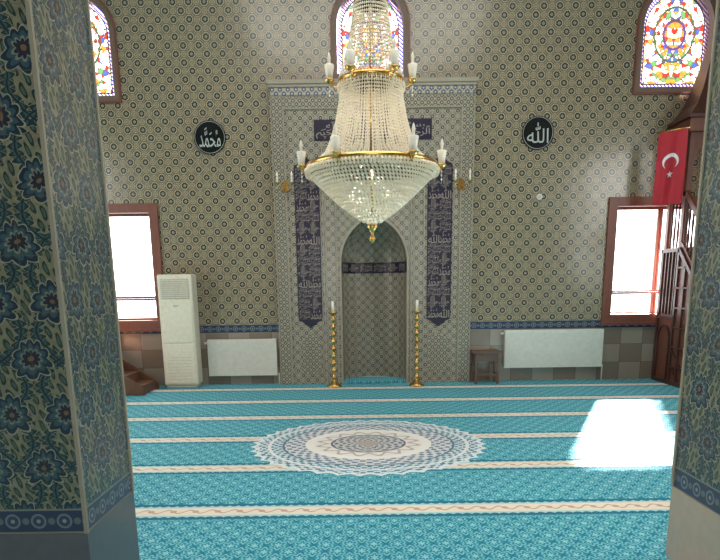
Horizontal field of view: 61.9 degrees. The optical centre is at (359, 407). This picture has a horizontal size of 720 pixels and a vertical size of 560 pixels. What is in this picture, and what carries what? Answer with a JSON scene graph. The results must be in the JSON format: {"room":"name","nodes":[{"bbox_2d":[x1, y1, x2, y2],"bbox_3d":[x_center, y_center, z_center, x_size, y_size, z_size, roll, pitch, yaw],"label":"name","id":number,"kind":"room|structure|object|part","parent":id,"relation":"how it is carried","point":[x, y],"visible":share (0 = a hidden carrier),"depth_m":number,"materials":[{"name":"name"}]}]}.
{"room":"mosque","nodes":[
{"label":"mosque","id":0,"kind":"room"},
{"bbox_2d":[99,0,701,384],"bbox_3d":[-0.004,-3.975,9.477,13.100,7.200,0.300,-1,12,0],"label":"wall","id":1,"kind":"structure","parent":0,"point":[184,64],"depth_m":9.31,"materials":[{"name":"tile"}]},
{"bbox_2d":[89,2,113,95],"bbox_3d":[-4.244,-5.446,9.114,1.010,1.390,0.010,-1,12,0],"label":"stained glass","id":2,"kind":"object","parent":1,"relation":"attached to","point":[101,38],"visible":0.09,"depth_m":9.12,"materials":[{"name":"multicoloured glass"}]},
{"bbox_2d":[89,0,121,103],"bbox_3d":[-4.244,-5.442,9.094,1.200,1.580,0.240,-1,12,0],"label":"frame","id":3,"kind":"object","parent":1,"relation":"attached to","point":[117,98],"visible":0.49,"depth_m":9.02,"materials":[{"name":"brown wood"}]},
{"bbox_2d":[108,203,162,331],"bbox_3d":[-4.206,-2.240,9.709,2.070,2.000,0.235,-1,12,0],"label":"frame","id":4,"kind":"object","parent":1,"relation":"attached to","point":[150,210],"visible":0.27,"depth_m":9.59,"materials":[{"name":"brown wood"}]},
{"bbox_2d":[194,120,225,154],"bbox_3d":[-2.317,-4.174,9.259,0.490,0.490,0.033,-1,12,0],"label":"roundel","id":5,"kind":"object","parent":1,"relation":"attached to","point":[209,136],"visible":1,"depth_m":9.25,"materials":[{"name":"black paint"}]},
{"bbox_2d":[204,339,279,383],"bbox_3d":[-1.940,-0.760,9.909,1.221,0.753,0.126,-1,12,0],"label":"radiator","id":6,"kind":"object","parent":1,"relation":"attached to","point":[226,357],"visible":1,"depth_m":9.83,"materials":[{"name":"white metal"}]},
{"bbox_2d":[337,0,402,73],"bbox_3d":[0.153,-5.662,9.082,1.010,1.190,0.010,-1,12,0],"label":"stained glass","id":7,"kind":"object","parent":1,"relation":"attached to","point":[350,6],"visible":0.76,"depth_m":9.08,"materials":[{"name":"multicoloured glass"}]},
{"bbox_2d":[330,0,410,78],"bbox_3d":[0.153,-5.658,9.062,1.200,1.380,0.240,-1,12,0],"label":"frame","id":8,"kind":"object","parent":1,"relation":"attached to","point":[403,9],"visible":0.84,"depth_m":8.97,"materials":[{"name":"brown wood"}]},
{"bbox_2d":[522,116,553,149],"bbox_3d":[2.743,-4.243,9.259,0.490,0.490,0.033,-1,12,0],"label":"roundel","id":9,"kind":"object","parent":1,"relation":"attached to","point":[538,131],"visible":1,"depth_m":9.24,"materials":[{"name":"black paint"}]},
{"bbox_2d":[536,194,542,199],"bbox_3d":[2.825,-3.322,9.439,0.090,0.090,0.049,-1,12,0],"label":"sensor","id":10,"kind":"object","parent":1,"relation":"attached to","point":[539,196],"visible":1,"depth_m":9.43,"materials":[{"name":"white plastic"}]},
{"bbox_2d":[600,196,697,324],"bbox_3d":[4.828,-2.363,9.709,1.800,2.000,0.235,-1,12,0],"label":"frame","id":11,"kind":"object","parent":1,"relation":"attached to","point":[608,317],"visible":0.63,"depth_m":9.69,"materials":[{"name":"brown wood"}]},
{"bbox_2d":[632,0,715,94],"bbox_3d":[4.764,-5.584,9.090,1.240,1.580,0.240,-1,12,0],"label":"frame","id":12,"kind":"object","parent":1,"relation":"attached to","point":[710,5],"visible":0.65,"depth_m":9.05,"materials":[{"name":"brown wood"}]},
{"bbox_2d":[640,0,709,86],"bbox_3d":[4.764,-5.588,9.110,1.050,1.390,0.010,-1,12,0],"label":"stained glass","id":13,"kind":"object","parent":1,"relation":"attached to","point":[676,23],"visible":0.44,"depth_m":9.12,"materials":[{"name":"multicoloured glass"}]},
{"bbox_3d":[-0.035,-6.228,2.011,13.100,0.200,14.030,-1,12,0],"label":"ceiling","id":14,"kind":"structure","parent":0,"visible":0},
{"bbox_2d":[296,0,446,243],"bbox_3d":[0.084,-4.115,5.181,1.394,5.209,1.259,-1,12,0],"label":"crystal chandelier","id":15,"kind":"object","parent":14,"relation":"hanging from","point":[405,173],"visible":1,"depth_m":5.25,"materials":[{"name":"crystal glass"},{"name":"polished brass"},{"name":"white candle plastic"}]},
{"bbox_3d":[0.064,1.022,3.490,13.100,0.200,14.030,-1,12,0],"label":"floor","id":16,"kind":"structure","parent":0,"visible":0},
{"bbox_2d":[126,378,679,559],"bbox_3d":[0.062,0.918,3.469,12.492,0.012,13.423,-1,12,0],"label":"carpet","id":17,"kind":"object","parent":16,"relation":"on","point":[576,469],"visible":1,"depth_m":5.22,"materials":[{"name":"teal carpet"}]},
{"bbox_2d":[0,0,139,559],"bbox_3d":[-1.692,-2.550,2.578,0.663,7.186,0.618,-1,12,0],"label":"tiled pillar","id":18,"kind":"structure","parent":17,"relation":"on","point":[67,489],"depth_m":2.82,"materials":[{"name":"tile"}]},
{"bbox_2d":[122,358,158,395],"bbox_3d":[-4.037,-0.850,9.281,1.550,1.238,0.690,-1,12,0],"label":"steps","id":19,"kind":"structure","parent":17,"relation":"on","point":[137,382],"depth_m":9.36,"materials":[{"name":"brown wood"}]},
{"bbox_2d":[157,274,202,387],"bbox_3d":[-2.887,-1.226,9.650,0.540,1.798,0.344,-1,12,0],"label":"air conditioner","id":20,"kind":"object","parent":17,"relation":"on","point":[177,293],"visible":1,"depth_m":9.51,"materials":[{"name":"beige plastic"}]},
{"bbox_2d":[327,301,341,387],"bbox_3d":[-0.419,-1.007,9.510,0.240,1.358,0.240,-1,12,0],"label":"candle stand","id":21,"kind":"object","parent":17,"relation":"on","point":[334,384],"visible":1,"depth_m":9.51,"materials":[{"name":"gold metal"}]},
{"bbox_2d":[266,77,478,384],"bbox_3d":[0.218,-2.724,9.728,3.180,4.618,0.650,-1,12,0],"label":"mihrab","id":22,"kind":"object","parent":17,"relation":"on","point":[422,252],"visible":0.85,"depth_m":9.58,"materials":[{"name":"tile"}]},
{"bbox_2d":[275,171,293,191],"bbox_3d":[-1.152,-3.467,9.198,0.300,0.304,0.179,-1,12,0],"label":"lamp","id":23,"kind":"object","parent":22,"relation":"attached to","point":[285,185],"visible":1,"depth_m":9.21,"materials":[{"name":"gold metal"}]},
{"bbox_2d":[453,169,472,189],"bbox_3d":[1.567,-3.504,9.198,0.300,0.304,0.179,-1,12,0],"label":"lamp","id":24,"kind":"object","parent":22,"relation":"attached to","point":[461,183],"visible":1,"depth_m":9.20,"materials":[{"name":"gold metal"}]},
{"bbox_2d":[409,300,423,386],"bbox_3d":[0.901,-1.025,9.510,0.240,1.358,0.240,-1,12,0],"label":"candle stand","id":25,"kind":"object","parent":17,"relation":"on","point":[416,383],"visible":1,"depth_m":9.52,"materials":[{"name":"gold metal"}]},
{"bbox_2d":[470,349,501,383],"bbox_3d":[2.046,-0.673,9.789,0.450,0.528,0.320,-1,12,0],"label":"wooden stool","id":26,"kind":"object","parent":17,"relation":"on","point":[493,355],"visible":1,"depth_m":9.66,"materials":[{"name":"brown wood"}]},
{"bbox_2d":[501,329,603,379],"bbox_3d":[3.159,-0.873,9.900,1.701,0.843,0.126,-1,12,0],"label":"radiator","id":27,"kind":"object","parent":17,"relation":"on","point":[539,347],"visible":1,"depth_m":9.82,"materials":[{"name":"white metal"}]},
{"bbox_2d":[651,33,712,387],"bbox_3d":[5.318,-3.132,8.089,1.200,5.938,2.615,-1,12,0],"label":"minbar","id":28,"kind":"object","parent":17,"relation":"on","point":[675,267],"visible":0.55,"depth_m":9.07,"materials":[{"name":"red wood"}]},
{"bbox_2d":[652,126,690,205],"bbox_3d":[4.570,-3.538,8.825,0.458,1.042,0.133,8,14,36],"label":"flag","id":29,"kind":"object","parent":28,"relation":"attached to","point":[672,144],"visible":1,"depth_m":8.80,"materials":[{"name":"red fabric"}]},
{"bbox_3d":[5.319,-1.655,8.434,1.018,2.900,2.515,-1,12,0],"label":"balustrade","id":30,"kind":"part","parent":28,"relation":"part of","materials":[{"name":"brown wood"}]},
{"bbox_2d":[665,0,719,559],"bbox_3d":[2.085,-2.594,2.538,0.658,7.186,0.618,-1,12,0],"label":"tiled pillar","id":31,"kind":"structure","parent":17,"relation":"on","point":[693,532],"depth_m":3.13,"materials":[{"name":"tile"}]}
]}

